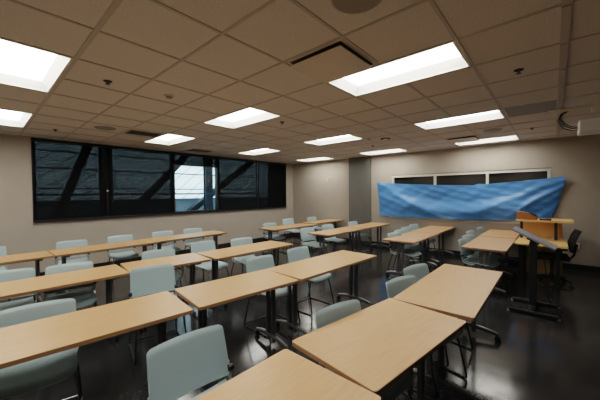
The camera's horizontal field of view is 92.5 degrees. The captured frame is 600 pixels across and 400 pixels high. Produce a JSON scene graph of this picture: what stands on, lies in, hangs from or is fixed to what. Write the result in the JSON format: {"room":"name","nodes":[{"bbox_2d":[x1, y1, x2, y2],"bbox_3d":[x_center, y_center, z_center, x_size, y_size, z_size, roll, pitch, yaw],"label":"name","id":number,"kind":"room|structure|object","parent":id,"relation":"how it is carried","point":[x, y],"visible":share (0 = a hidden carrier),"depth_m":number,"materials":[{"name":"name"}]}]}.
{"room":"classroom","nodes":[
{"label":"classroom","id":0,"kind":"room"},
{"bbox_2d":[30,137,292,271],"bbox_3d":[-3.865,0.056,7.292,0.150,2.906,11.000,1,2,41],"label":"wall","id":1,"kind":"structure","parent":0,"point":[239,223],"depth_m":7.39,"materials":[{"name":"beige paint"}]},
{"bbox_2d":[0,134,33,269],"bbox_3d":[-6.334,0.203,4.366,0.030,2.786,3.340,1,2,41],"label":"wall","id":2,"kind":"structure","parent":1,"relation":"attached to","point":[16,208],"depth_m":5.44,"materials":[{"name":"beige paint"}]},
{"bbox_2d":[31,137,285,222],"bbox_3d":[-2.908,-0.470,8.293,0.170,1.666,7.096,1,2,41],"label":"window","id":3,"kind":"structure","parent":1,"relation":"in","point":[216,209],"depth_m":7.74,"materials":[{"name":"black metal"}]},
{"bbox_2d":[32,138,107,221],"bbox_3d":[-4.795,-0.404,6.066,0.056,1.632,1.232,1,2,41],"label":"roller shade","id":4,"kind":"object","parent":3,"relation":"attached to","point":[70,178],"visible":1,"depth_m":6.02,"materials":[{"name":"black fabric"}]},
{"bbox_2d":[106,146,173,216],"bbox_3d":[-3.874,-0.435,7.108,0.056,1.632,1.522,1,2,41],"label":"roller shade","id":5,"kind":"object","parent":3,"relation":"attached to","point":[140,181],"visible":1,"depth_m":7.04,"materials":[{"name":"black fabric"}]},
{"bbox_2d":[173,152,218,167],"bbox_3d":[-2.923,-1.115,8.176,0.056,0.337,1.360,1,2,41],"label":"roller shade","id":6,"kind":"object","parent":3,"relation":"attached to","point":[181,159],"visible":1,"depth_m":8.12,"materials":[{"name":"black fabric"}]},
{"bbox_2d":[218,157,256,210],"bbox_3d":[-1.963,-0.501,9.269,0.056,1.632,1.512,1,2,41],"label":"roller shade","id":7,"kind":"object","parent":3,"relation":"attached to","point":[237,178],"visible":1,"depth_m":9.22,"materials":[{"name":"black fabric"}]},
{"bbox_2d":[257,161,286,208],"bbox_3d":[-0.979,-0.534,10.382,0.056,1.632,1.382,1,2,41],"label":"roller shade","id":8,"kind":"object","parent":3,"relation":"attached to","point":[271,176],"visible":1,"depth_m":10.34,"materials":[{"name":"black fabric"}]},
{"bbox_2d":[35,233,293,275],"bbox_3d":[-3.819,1.451,7.194,0.011,0.120,10.850,1,2,41],"label":"baseboard","id":9,"kind":"structure","parent":1,"relation":"attached to","point":[117,262],"depth_m":7.74,"materials":[{"name":"black rubber"}]},
{"bbox_2d":[0,0,599,163],"bbox_3d":[-0.033,-1.232,3.797,10.300,0.001,10.900,1,2,41],"label":"ceiling","id":10,"kind":"structure","parent":0,"point":[282,30],"depth_m":2.71,"materials":[{"name":"tile"}]},
{"bbox_2d":[0,109,32,126],"bbox_3d":[-4.358,-1.247,4.191,1.190,0.095,0.580,1,2,41],"label":"ceiling light","id":11,"kind":"object","parent":10,"relation":"attached to","point":[9,118],"visible":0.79,"depth_m":4.50,"materials":[{"name":"white plastic"}]},
{"bbox_2d":[0,39,72,92],"bbox_3d":[-2.530,-1.226,2.575,1.190,0.095,0.580,1,2,41],"label":"ceiling light","id":12,"kind":"object","parent":10,"relation":"attached to","point":[24,66],"visible":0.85,"depth_m":2.71,"materials":[{"name":"white plastic"}]},
{"bbox_2d":[94,126,115,130],"bbox_3d":[-3.321,-1.222,4.903,0.316,0.012,0.316,1,2,41],"label":"ceiling speaker","id":13,"kind":"object","parent":10,"relation":"attached to","point":[96,127],"visible":1,"depth_m":4.88},
{"bbox_2d":[103,80,111,84],"bbox_3d":[-1.932,-1.177,2.888,0.080,0.036,0.080,1,2,41],"label":"sprinkler head","id":14,"kind":"object","parent":10,"relation":"attached to","point":[108,82],"visible":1,"depth_m":2.88},
{"bbox_2d":[123,129,163,136],"bbox_3d":[-2.917,-1.235,5.360,0.400,0.013,0.570,1,2,41],"label":"ceiling vent","id":15,"kind":"object","parent":10,"relation":"in","point":[134,132],"visible":1,"depth_m":5.33,"materials":[{"name":"black metal"}]},
{"bbox_2d":[164,94,173,98],"bbox_3d":[-1.520,-1.196,3.338,0.110,0.025,0.110,1,2,41],"label":"smoke detector","id":16,"kind":"object","parent":10,"relation":"attached to","point":[168,96],"visible":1,"depth_m":3.31,"materials":[{"name":"beige plastic"}]},
{"bbox_2d":[144,134,194,144],"bbox_3d":[-2.742,-1.302,6.018,1.190,0.095,0.580,1,2,41],"label":"ceiling light","id":17,"kind":"object","parent":10,"relation":"attached to","point":[168,139],"visible":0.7,"depth_m":6.29,"materials":[{"name":"white plastic"}]},
{"bbox_2d":[186,149,212,152],"bbox_3d":[-2.619,-1.287,7.539,0.400,0.013,0.570,1,2,41],"label":"ceiling vent","id":18,"kind":"object","parent":10,"relation":"in","point":[194,150],"visible":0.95,"depth_m":7.48,"materials":[{"name":"black metal"}]},
{"bbox_2d":[203,107,278,127],"bbox_3d":[-0.914,-1.282,4.402,1.190,0.095,0.580,1,2,41],"label":"ceiling light","id":19,"kind":"object","parent":10,"relation":"attached to","point":[247,116],"visible":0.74,"depth_m":4.58,"materials":[{"name":"white plastic"}]},
{"bbox_2d":[240,148,278,154],"bbox_3d":[-1.126,-1.357,7.845,1.190,0.095,0.580,1,2,41],"label":"ceiling light","id":20,"kind":"object","parent":10,"relation":"attached to","point":[260,151],"visible":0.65,"depth_m":8.15,"materials":[{"name":"white plastic"}]},
{"bbox_2d":[0,0,599,163],"bbox_3d":[-0.030,-1.223,3.762,10.250,0.020,10.850,1,2,41],"label":"grid","id":21,"kind":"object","parent":10,"relation":"attached to","point":[566,6],"depth_m":2.85,"materials":[{"name":"beige metal"}]},
{"bbox_2d":[298,157,332,161],"bbox_3d":[0.490,-1.413,9.672,1.190,0.095,0.580,1,2,41],"label":"ceiling light","id":22,"kind":"object","parent":10,"relation":"attached to","point":[320,158],"visible":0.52,"depth_m":9.95,"materials":[{"name":"white plastic"}]},
{"bbox_2d":[286,39,376,82],"bbox_3d":[0.282,-1.187,2.532,0.570,0.038,0.570,1,2,41],"label":"ceiling vent","id":23,"kind":"object","parent":10,"relation":"in","point":[336,60],"visible":1,"depth_m":2.46,"materials":[{"name":"beige metal"}]},
{"bbox_2d":[304,135,362,144],"bbox_3d":[0.702,-1.337,6.229,1.190,0.095,0.580,1,2,41],"label":"ceiling light","id":24,"kind":"object","parent":10,"relation":"attached to","point":[344,138],"visible":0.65,"depth_m":6.46,"materials":[{"name":"white plastic"}]},
{"bbox_2d":[330,0,382,13],"bbox_3d":[0.335,-1.181,1.671,0.316,0.012,0.316,1,2,41],"label":"ceiling speaker","id":25,"kind":"object","parent":10,"relation":"attached to","point":[343,6],"visible":1,"depth_m":1.74},
{"bbox_2d":[361,149,405,154],"bbox_3d":[2.318,-1.392,8.056,1.190,0.095,0.580,1,2,41],"label":"ceiling light","id":26,"kind":"object","parent":10,"relation":"attached to","point":[391,150],"visible":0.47,"depth_m":8.29,"materials":[{"name":"white plastic"}]},
{"bbox_2d":[329,41,470,95],"bbox_3d":[0.914,-1.261,2.786,1.190,0.095,0.580,1,2,41],"label":"ceiling light","id":27,"kind":"object","parent":10,"relation":"attached to","point":[448,57],"visible":0.7,"depth_m":2.85,"materials":[{"name":"white plastic"}]},
{"bbox_2d":[415,110,504,129],"bbox_3d":[2.530,-1.316,4.613,1.190,0.095,0.580,1,2,41],"label":"ceiling light","id":28,"kind":"object","parent":10,"relation":"attached to","point":[497,114],"visible":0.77,"depth_m":4.75,"materials":[{"name":"white plastic"}]},
{"bbox_2d":[446,135,480,143],"bbox_3d":[3.514,-1.298,6.187,0.570,0.038,0.570,1,2,41],"label":"ceiling vent","id":29,"kind":"object","parent":10,"relation":"in","point":[466,138],"visible":1,"depth_m":6.12,"materials":[{"name":"white metal"}]},
{"bbox_2d":[454,135,518,144],"bbox_3d":[4.146,-1.372,6.440,1.190,0.095,0.580,1,2,41],"label":"ceiling light","id":30,"kind":"object","parent":10,"relation":"attached to","point":[516,136],"visible":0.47,"depth_m":6.57,"materials":[{"name":"white plastic"}]},
{"bbox_2d":[482,128,502,131],"bbox_3d":[3.567,-1.292,5.326,0.316,0.012,0.316,1,2,41],"label":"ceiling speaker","id":31,"kind":"object","parent":10,"relation":"attached to","point":[492,129],"visible":1,"depth_m":5.31},
{"bbox_2d":[483,129,501,131],"bbox_3d":[3.567,-1.292,5.326,0.290,0.012,0.290,1,2,41],"label":"grille","id":32,"kind":"object","parent":31,"relation":"attached to","point":[487,130],"depth_m":5.32,"materials":[{"name":"metal"}]},
{"bbox_2d":[514,68,523,74],"bbox_3d":[2.061,-1.208,2.708,0.080,0.036,0.080,1,2,41],"label":"sprinkler head","id":33,"kind":"object","parent":10,"relation":"attached to","point":[519,69],"visible":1,"depth_m":2.70},
{"bbox_2d":[504,100,556,116],"bbox_3d":[3.216,-1.259,4.008,0.540,0.010,0.580,1,2,41],"label":"ceiling vent","id":34,"kind":"object","parent":10,"relation":"in","point":[540,107],"visible":0.91,"depth_m":3.98,"materials":[{"name":"grey metal"}]},
{"bbox_2d":[547,102,599,135],"bbox_3d":[3.763,-1.048,3.488,1.160,0.421,0.344,1,2,41],"label":"ceiling projector","id":35,"kind":"object","parent":10,"relation":"hanging from","point":[588,126],"visible":1,"depth_m":3.55,"materials":[{"name":"beige plastic"}]},
{"bbox_2d":[0,236,599,399],"bbox_3d":[-0.006,1.604,3.826,10.550,0.100,11.150,1,2,41],"label":"floor","id":36,"kind":"structure","parent":0,"point":[536,357],"depth_m":3.26,"materials":[{"name":"concrete"}]},
{"bbox_2d":[0,246,9,301],"bbox_3d":[-4.827,1.170,4.421,0.538,0.824,0.516,1,2,44],"label":"chair","id":37,"kind":"object","parent":36,"relation":"on","point":[3,252],"visible":0.37,"depth_m":4.68,"materials":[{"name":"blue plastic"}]},
{"bbox_2d":[0,268,37,310],"bbox_3d":[-3.055,1.187,2.986,0.516,0.824,0.538,-2,2,-40],"label":"chair","id":38,"kind":"object","parent":36,"relation":"on","point":[23,273],"visible":0.32,"depth_m":3.17,"materials":[{"name":"grey plastic"}]},
{"bbox_2d":[0,251,53,301],"bbox_3d":[-4.436,1.221,3.906,0.610,0.740,1.600,1,2,40],"label":"desk","id":39,"kind":"object","parent":36,"relation":"on","point":[37,257],"visible":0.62,"depth_m":4.27,"materials":[{"name":"brown wood"}]},
{"bbox_2d":[0,298,83,399],"bbox_3d":[-1.832,1.199,2.000,0.516,0.824,0.538,-2,2,-38],"label":"chair","id":40,"kind":"object","parent":36,"relation":"on","point":[26,377],"visible":0.56,"depth_m":2.02,"materials":[{"name":"grey plastic"}]},
{"bbox_2d":[0,264,129,340],"bbox_3d":[-2.731,1.227,2.966,0.610,0.740,1.600,1,2,43],"label":"desk","id":41,"kind":"object","parent":36,"relation":"on","point":[9,289],"visible":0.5,"depth_m":3.08,"materials":[{"name":"brown wood"}]},
{"bbox_2d":[43,261,96,307],"bbox_3d":[-2.606,1.177,3.282,0.516,0.824,0.538,-2,2,-40],"label":"chair","id":42,"kind":"object","parent":36,"relation":"on","point":[86,297],"visible":0.41,"depth_m":3.38,"materials":[{"name":"grey plastic"}]},
{"bbox_2d":[55,239,93,293],"bbox_3d":[-3.969,1.149,5.058,0.516,0.824,0.538,-2,2,-44],"label":"chair","id":43,"kind":"object","parent":36,"relation":"on","point":[72,243],"visible":0.35,"depth_m":5.18,"materials":[{"name":"grey plastic"}]},
{"bbox_2d":[0,291,192,368],"bbox_3d":[-1.623,1.241,1.940,1.600,0.740,0.610,-2,2,-42],"label":"desk","id":44,"kind":"object","parent":36,"relation":"on","point":[28,341],"visible":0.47,"depth_m":1.99,"materials":[{"name":"brown wood"}]},
{"bbox_2d":[48,239,158,293],"bbox_3d":[-3.408,1.184,5.113,0.610,0.740,1.540,1,2,39],"label":"desk","id":45,"kind":"object","parent":36,"relation":"on","point":[63,253],"visible":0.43,"depth_m":4.94,"materials":[{"name":"brown wood"}]},
{"bbox_2d":[107,235,139,283],"bbox_3d":[-3.468,1.131,5.656,0.516,0.824,0.538,-2,2,-44],"label":"chair","id":46,"kind":"object","parent":36,"relation":"on","point":[131,254],"visible":0.66,"depth_m":5.72,"materials":[{"name":"grey plastic"}]},
{"bbox_2d":[128,264,186,364],"bbox_3d":[-1.546,1.171,3.111,0.516,0.824,0.538,-1,2,-37],"label":"chair","id":47,"kind":"object","parent":36,"relation":"on","point":[147,280],"visible":0.69,"depth_m":3.25,"materials":[{"name":"grey plastic"}]},
{"bbox_2d":[142,249,183,301],"bbox_3d":[-1.960,1.153,4.080,0.516,0.824,0.538,-1,2,-34],"label":"chair","id":48,"kind":"object","parent":36,"relation":"on","point":[159,253],"visible":0.18,"depth_m":4.24,"materials":[{"name":"grey plastic"}]},
{"bbox_2d":[120,253,210,330],"bbox_3d":[-1.800,1.198,3.898,0.990,0.740,0.610,-2,2,-41],"label":"desk","id":49,"kind":"object","parent":36,"relation":"on","point":[192,259],"visible":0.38,"depth_m":3.92,"materials":[{"name":"brown wood"}]},
{"bbox_2d":[152,231,182,269],"bbox_3d":[-2.902,1.112,6.251,0.516,0.824,0.538,-2,2,-42],"label":"chair","id":50,"kind":"object","parent":36,"relation":"on","point":[160,233],"visible":0.44,"depth_m":6.38,"materials":[{"name":"grey plastic"}]},
{"bbox_2d":[146,230,227,261],"bbox_3d":[-2.433,1.148,6.352,0.610,0.740,1.620,1,2,40],"label":"desk","id":51,"kind":"object","parent":36,"relation":"on","point":[164,239],"visible":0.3,"depth_m":6.22,"materials":[{"name":"brown wood"}]},
{"bbox_2d":[146,324,233,399],"bbox_3d":[-0.482,1.198,1.514,0.538,0.824,0.516,1,2,44],"label":"chair","id":52,"kind":"object","parent":36,"relation":"on","point":[185,363],"visible":0.92,"depth_m":1.65,"materials":[{"name":"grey plastic"}]},
{"bbox_2d":[183,228,203,266],"bbox_3d":[-2.446,1.096,6.784,0.516,0.824,0.538,-2,2,-40],"label":"chair","id":53,"kind":"object","parent":36,"relation":"on","point":[189,230],"visible":0.47,"depth_m":6.90,"materials":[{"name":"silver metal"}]},
{"bbox_2d":[190,240,228,282],"bbox_3d":[-1.520,1.132,4.839,0.538,0.824,0.516,1,2,43],"label":"chair","id":54,"kind":"object","parent":36,"relation":"on","point":[201,246],"visible":0.52,"depth_m":4.90,"materials":[{"name":"grey plastic"}]},
{"bbox_2d":[174,269,298,385],"bbox_3d":[-0.603,1.211,2.874,1.060,0.740,0.610,-2,2,-41],"label":"desk","id":55,"kind":"object","parent":36,"relation":"on","point":[210,294],"visible":0.72,"depth_m":2.81,"materials":[{"name":"brown wood"}]},
{"bbox_2d":[230,237,255,276],"bbox_3d":[-0.936,1.120,5.170,0.516,0.824,0.538,-2,2,-40],"label":"chair","id":56,"kind":"object","parent":36,"relation":"on","point":[245,240],"visible":0.38,"depth_m":5.27,"materials":[{"name":"grey plastic"}]},
{"bbox_2d":[196,241,292,307],"bbox_3d":[-0.855,1.170,4.785,0.610,0.740,1.540,1,2,43],"label":"desk","id":57,"kind":"object","parent":36,"relation":"on","point":[223,254],"visible":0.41,"depth_m":4.58,"materials":[{"name":"brown wood"}]},
{"bbox_2d":[244,255,300,336],"bbox_3d":[-0.359,1.150,3.586,0.538,0.824,0.516,1,2,43],"label":"chair","id":58,"kind":"object","parent":36,"relation":"on","point":[262,262],"visible":0.55,"depth_m":3.64,"materials":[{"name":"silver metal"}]},
{"bbox_2d":[262,223,286,254],"bbox_3d":[-0.698,1.057,7.854,0.516,0.824,0.538,-2,2,-40],"label":"chair","id":59,"kind":"object","parent":36,"relation":"on","point":[275,237],"visible":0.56,"depth_m":7.91,"materials":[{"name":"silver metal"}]},
{"bbox_2d":[195,349,380,399],"bbox_3d":[-0.396,1.254,0.889,0.610,0.740,1.600,1,2,42],"label":"desk","id":60,"kind":"object","parent":36,"relation":"on","point":[285,375],"visible":1,"depth_m":1.35,"materials":[{"name":"brown wood"}]},
{"bbox_2d":[259,223,316,255],"bbox_3d":[-0.291,1.093,7.929,0.610,0.740,1.660,1,2,44],"label":"desk","id":61,"kind":"object","parent":36,"relation":"on","point":[270,230],"visible":0.65,"depth_m":7.64,"materials":[{"name":"brown wood"}]},
{"bbox_2d":[282,218,299,246],"bbox_3d":[-0.243,1.022,9.214,0.516,0.824,0.538,-2,2,-40],"label":"chair","id":62,"kind":"object","parent":36,"relation":"on","point":[288,221],"visible":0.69,"depth_m":9.31,"materials":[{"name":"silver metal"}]},
{"bbox_2d":[286,246,333,315],"bbox_3d":[0.135,1.132,4.189,0.538,0.824,0.516,1,2,43],"label":"chair","id":63,"kind":"object","parent":36,"relation":"on","point":[295,254],"visible":0.61,"depth_m":4.24,"materials":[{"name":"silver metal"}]},
{"bbox_2d":[300,227,327,256],"bbox_3d":[0.317,1.075,6.677,0.516,0.824,0.538,-2,2,-40],"label":"chair","id":64,"kind":"object","parent":36,"relation":"on","point":[305,236],"visible":0.83,"depth_m":6.77,"materials":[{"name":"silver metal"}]},
{"bbox_2d":[307,217,321,241],"bbox_3d":[0.556,1.002,9.813,0.516,0.824,0.538,-2,2,-42],"label":"chair","id":65,"kind":"object","parent":36,"relation":"on","point":[317,228],"visible":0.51,"depth_m":9.93,"materials":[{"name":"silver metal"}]},
{"bbox_2d":[267,250,376,334],"bbox_3d":[0.350,1.181,3.793,0.610,0.740,1.560,1,2,44],"label":"desk","id":66,"kind":"object","parent":36,"relation":"on","point":[306,269],"visible":0.83,"depth_m":3.58,"materials":[{"name":"brown wood"}]},
{"bbox_2d":[300,219,343,244],"bbox_3d":[0.750,1.053,9.317,0.610,0.740,1.500,1,2,44],"label":"desk","id":67,"kind":"object","parent":36,"relation":"on","point":[325,220],"visible":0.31,"depth_m":9.20,"materials":[{"name":"brown wood"}]},
{"bbox_2d":[321,224,346,250],"bbox_3d":[0.866,1.056,7.297,0.516,0.824,0.538,-2,2,-42],"label":"chair","id":68,"kind":"object","parent":36,"relation":"on","point":[329,226],"visible":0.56,"depth_m":7.36,"materials":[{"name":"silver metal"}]},
{"bbox_2d":[308,227,364,255],"bbox_3d":[0.905,1.106,6.911,0.610,0.740,1.520,1,2,42],"label":"desk","id":69,"kind":"object","parent":36,"relation":"on","point":[337,231],"visible":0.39,"depth_m":6.72,"materials":[{"name":"brown wood"}]},
{"bbox_2d":[347,221,371,250],"bbox_3d":[1.673,1.030,8.117,0.516,0.824,0.538,-2,2,-44],"label":"chair","id":70,"kind":"object","parent":36,"relation":"on","point":[351,223],"visible":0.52,"depth_m":8.14,"materials":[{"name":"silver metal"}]},
{"bbox_2d":[351,239,369,244],"bbox_3d":[1.902,1.355,9.234,0.780,0.120,0.012,1,2,41],"label":"baseboard","id":71,"kind":"object","parent":36,"relation":"on","point":[361,242],"visible":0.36,"depth_m":9.11,"materials":[{"name":"black rubber"}]},
{"bbox_2d":[314,299,413,399],"bbox_3d":[0.418,1.181,1.921,0.516,0.824,0.538,-1,2,-37],"label":"chair","id":72,"kind":"object","parent":36,"relation":"on","point":[330,314],"visible":0.23,"depth_m":2.00,"materials":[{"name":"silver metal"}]},
{"bbox_2d":[347,222,390,253],"bbox_3d":[1.933,1.072,8.044,0.610,0.740,1.500,1,2,42],"label":"desk","id":73,"kind":"object","parent":36,"relation":"on","point":[365,226],"visible":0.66,"depth_m":7.94,"materials":[{"name":"brown wood"}]},
{"bbox_2d":[292,298,466,399],"bbox_3d":[0.559,1.223,1.889,1.090,0.740,0.610,-2,2,-40],"label":"desk","id":74,"kind":"object","parent":36,"relation":"on","point":[373,347],"visible":0.91,"depth_m":1.76,"materials":[{"name":"brown wood"}]},
{"bbox_2d":[434,347,445,399],"bbox_3d":[1.000,1.229,2.055,0.094,0.705,0.090,-1,1,-15],"label":"power cable","id":75,"kind":"object","parent":74,"relation":"hanging from","point":[438,368],"visible":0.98,"depth_m":2.05,"materials":[{"name":"black plastic"}]},
{"bbox_2d":[387,232,421,276],"bbox_3d":[2.070,1.081,5.703,0.516,0.824,0.538,-2,2,-38],"label":"chair","id":76,"kind":"object","parent":36,"relation":"on","point":[411,253],"visible":0.47,"depth_m":5.71,"materials":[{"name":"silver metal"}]},
{"bbox_2d":[393,229,425,268],"bbox_3d":[2.353,1.068,6.174,0.516,0.824,0.538,-2,2,-38],"label":"chair","id":77,"kind":"object","parent":36,"relation":"on","point":[406,246],"visible":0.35,"depth_m":6.21,"materials":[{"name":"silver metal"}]},
{"bbox_2d":[382,231,438,275],"bbox_3d":[2.319,1.116,5.928,0.610,0.740,1.500,1,2,42],"label":"desk","id":78,"kind":"object","parent":36,"relation":"on","point":[412,237],"visible":0.77,"depth_m":5.62,"materials":[{"name":"brown wood"}]},
{"bbox_2d":[400,226,430,264],"bbox_3d":[2.682,1.054,6.695,0.516,0.824,0.538,-2,2,-40],"label":"chair","id":79,"kind":"object","parent":36,"relation":"on","point":[407,228],"visible":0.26,"depth_m":6.76,"materials":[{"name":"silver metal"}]},
{"bbox_2d":[408,224,436,260],"bbox_3d":[3.067,1.038,7.221,0.516,0.824,0.538,-2,2,-40],"label":"chair","id":80,"kind":"object","parent":36,"relation":"on","point":[413,226],"visible":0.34,"depth_m":7.28,"materials":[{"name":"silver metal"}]},
{"bbox_2d":[386,275,467,399],"bbox_3d":[1.104,1.160,2.577,0.516,0.824,0.538,-1,2,-36],"label":"chair","id":81,"kind":"object","parent":36,"relation":"on","point":[395,286],"visible":0.23,"depth_m":2.64,"materials":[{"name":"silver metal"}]},
{"bbox_2d":[413,225,454,264],"bbox_3d":[3.303,1.081,7.087,0.610,0.740,1.500,1,2,41],"label":"desk","id":82,"kind":"object","parent":36,"relation":"on","point":[429,229],"visible":0.76,"depth_m":7.05,"materials":[{"name":"brown wood"}]},
{"bbox_2d":[403,263,472,366],"bbox_3d":[1.430,1.147,3.036,0.516,0.824,0.538,-1,2,-36],"label":"chair","id":83,"kind":"object","parent":36,"relation":"on","point":[419,271],"visible":0.23,"depth_m":3.19,"materials":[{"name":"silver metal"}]},
{"bbox_2d":[393,264,502,399],"bbox_3d":[1.534,1.193,2.845,0.610,0.740,1.570,1,2,41],"label":"desk","id":84,"kind":"object","parent":36,"relation":"on","point":[461,292],"visible":0.78,"depth_m":2.57,"materials":[{"name":"brown wood"}]},
{"bbox_2d":[458,238,500,288],"bbox_3d":[3.027,1.091,4.883,0.516,0.824,0.538,-2,2,-38],"label":"chair","id":85,"kind":"object","parent":36,"relation":"on","point":[464,252],"visible":0.7,"depth_m":4.92,"materials":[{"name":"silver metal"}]},
{"bbox_2d":[466,230,496,270],"bbox_3d":[3.737,1.062,5.895,0.516,0.824,0.538,-2,2,-40],"label":"chair","id":86,"kind":"object","parent":36,"relation":"on","point":[469,231],"visible":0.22,"depth_m":6.10,"materials":[{"name":"grey plastic"}]},
{"bbox_2d":[462,234,502,280],"bbox_3d":[3.341,1.079,5.304,0.516,0.824,0.538,-1,2,-34],"label":"chair","id":87,"kind":"object","parent":36,"relation":"on","point":[470,236],"visible":0.36,"depth_m":5.32,"materials":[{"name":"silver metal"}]},
{"bbox_2d":[461,236,515,296],"bbox_3d":[3.389,1.125,5.116,0.610,0.740,1.500,1,2,41],"label":"desk","id":88,"kind":"object","parent":36,"relation":"on","point":[482,244],"visible":0.6,"depth_m":4.82,"materials":[{"name":"brown wood"}]},
{"bbox_2d":[476,227,507,266],"bbox_3d":[4.323,1.044,6.495,0.516,0.824,0.538,-2,2,-44],"label":"chair","id":89,"kind":"object","parent":36,"relation":"on","point":[480,230],"visible":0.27,"depth_m":6.61,"materials":[{"name":"grey plastic"}]},
{"bbox_2d":[479,229,519,274],"bbox_3d":[4.368,1.091,6.238,0.610,0.740,1.400,1,2,41],"label":"desk","id":90,"kind":"object","parent":36,"relation":"on","point":[510,234],"visible":0.44,"depth_m":6.05,"materials":[{"name":"brown wood"}]},
{"bbox_2d":[507,226,560,320],"bbox_3d":[3.241,0.957,3.980,0.556,1.130,0.545,1,2,41],"label":"stand","id":91,"kind":"object","parent":36,"relation":"on","point":[534,240],"visible":0.99,"depth_m":3.95,"materials":[{"name":"black metal"}]},
{"bbox_2d":[542,249,560,311],"bbox_3d":[3.702,1.087,4.228,0.206,0.851,1.016,1,2,41],"label":"cable","id":92,"kind":"object","parent":91,"relation":"attached to","point":[542,249],"visible":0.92,"depth_m":3.89,"materials":[{"name":"black plastic"}]},
{"bbox_2d":[514,218,573,288],"bbox_3d":[4.508,0.931,5.322,0.820,1.100,1.340,1,2,41],"label":"desk","id":93,"kind":"object","parent":36,"relation":"on","point":[551,231],"visible":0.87,"depth_m":5.52,"materials":[{"name":"brown wood"}]},
{"bbox_2d":[517,211,537,219],"bbox_3d":[4.428,0.300,5.601,0.310,0.150,0.240,1,2,41],"label":"control box","id":94,"kind":"object","parent":93,"relation":"on","point":[522,215],"visible":1,"depth_m":5.52,"materials":[{"name":"orange wood"}]},
{"bbox_2d":[516,218,573,223],"bbox_3d":[4.732,0.391,5.568,0.820,0.035,0.650,1,2,41],"label":"shelf","id":95,"kind":"object","parent":93,"relation":"attached to","point":[570,221],"depth_m":5.34,"materials":[{"name":"brown wood"}]},
{"bbox_2d":[537,229,581,286],"bbox_3d":[4.564,0.999,5.145,0.680,0.968,0.620,0,2,37],"label":"office chair","id":96,"kind":"object","parent":36,"relation":"on","point":[575,234],"visible":0.8,"depth_m":5.04,"materials":[{"name":"black fabric"}]},
{"bbox_2d":[293,134,599,266],"bbox_3d":[3.624,-0.024,7.911,10.250,2.906,0.150,1,2,41],"label":"wall","id":97,"kind":"structure","parent":0,"point":[577,158],"depth_m":7.17,"materials":[{"name":"beige paint"}]},
{"bbox_2d":[0,134,596,164],"bbox_3d":[-0.030,-1.218,3.762,10.250,0.014,10.850,1,2,41],"label":"trim","id":98,"kind":"structure","parent":97,"relation":"attached to","point":[0,134],"depth_m":6.98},
{"bbox_2d":[349,156,371,240],"bbox_3d":[1.927,0.021,9.246,0.760,2.786,0.100,1,2,41],"label":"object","id":99,"kind":"structure","parent":97,"relation":"attached to","point":[359,167],"depth_m":9.16,"materials":[{"name":"grey paint"}]},
{"bbox_2d":[295,233,599,272],"bbox_3d":[3.598,1.371,7.868,10.208,0.120,0.012,1,2,41],"label":"baseboard","id":100,"kind":"structure","parent":97,"relation":"attached to","point":[596,269],"depth_m":6.11,"materials":[{"name":"black rubber"}]},
{"bbox_2d":[390,168,550,223],"bbox_3d":[4.100,-0.089,7.414,3.680,1.252,0.140,1,2,41],"label":"window","id":101,"kind":"structure","parent":97,"relation":"in","point":[494,176],"depth_m":7.17,"materials":[{"name":"black glass"}]},
{"bbox_2d":[377,176,565,219],"bbox_3d":[3.935,0.001,7.387,4.250,1.026,0.181,1,2,41],"label":"sheet","id":102,"kind":"object","parent":101,"relation":"hanging from","point":[540,197],"visible":0.99,"depth_m":7.12,"materials":[{"name":"fabric"}]},
{"label":"outside","id":103,"kind":"structure","parent":0,"visible":0},
{"bbox_2d":[203,167,212,209],"bbox_3d":[-3.196,0.690,10.072,0.160,7.500,0.280,1,2,41],"label":"steel column","id":104,"kind":"structure","parent":103,"point":[207,180],"depth_m":9.99,"materials":[{"name":"metal"}]},
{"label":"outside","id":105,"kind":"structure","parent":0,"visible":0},
{"bbox_2d":[186,188,214,210],"bbox_3d":[-2.630,-0.923,11.312,0.200,2.767,3.804,1,2,41],"label":"diagonal brace","id":106,"kind":"object","parent":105,"point":[199,203],"visible":0.17,"depth_m":10.15,"materials":[{"name":"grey metal"}]},
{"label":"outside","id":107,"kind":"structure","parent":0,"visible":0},
{"bbox_2d":[175,166,214,197],"bbox_3d":[-2.084,-1.031,13.207,0.054,2.514,23.066,1,2,41],"label":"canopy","id":108,"kind":"object","parent":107,"point":[181,166],"visible":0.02,"depth_m":10.88,"materials":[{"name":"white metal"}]},
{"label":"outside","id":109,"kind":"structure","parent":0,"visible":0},
{"bbox_2d":[175,173,213,175],"bbox_3d":[-3.693,-0.832,9.250,0.036,0.036,13.000,1,2,41],"label":"rail","id":110,"kind":"object","parent":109,"point":[175,173],"visible":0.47,"depth_m":9.44,"materials":[{"name":"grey metal"}]},
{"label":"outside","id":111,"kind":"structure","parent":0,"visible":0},
{"bbox_2d":[175,189,214,189],"bbox_3d":[-3.689,-0.347,9.261,0.032,0.032,13.000,1,2,41],"label":"rail","id":112,"kind":"object","parent":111,"point":[175,189],"visible":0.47,"depth_m":9.49,"materials":[{"name":"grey metal"}]},
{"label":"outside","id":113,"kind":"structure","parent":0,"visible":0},
{"bbox_2d":[175,193,214,194],"bbox_3d":[-3.687,-0.198,9.264,0.048,0.048,13.000,1,2,41],"label":"rail","id":114,"kind":"object","parent":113,"point":[175,193],"visible":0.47,"depth_m":9.39,"materials":[{"name":"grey metal"}]},
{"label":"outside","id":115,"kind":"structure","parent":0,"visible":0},
{"bbox_2d":[175,198,214,210],"bbox_3d":[-4.415,2.201,9.981,0.300,4.505,15.000,1,2,41],"label":"wall","id":116,"kind":"structure","parent":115,"point":[182,204],"depth_m":10.20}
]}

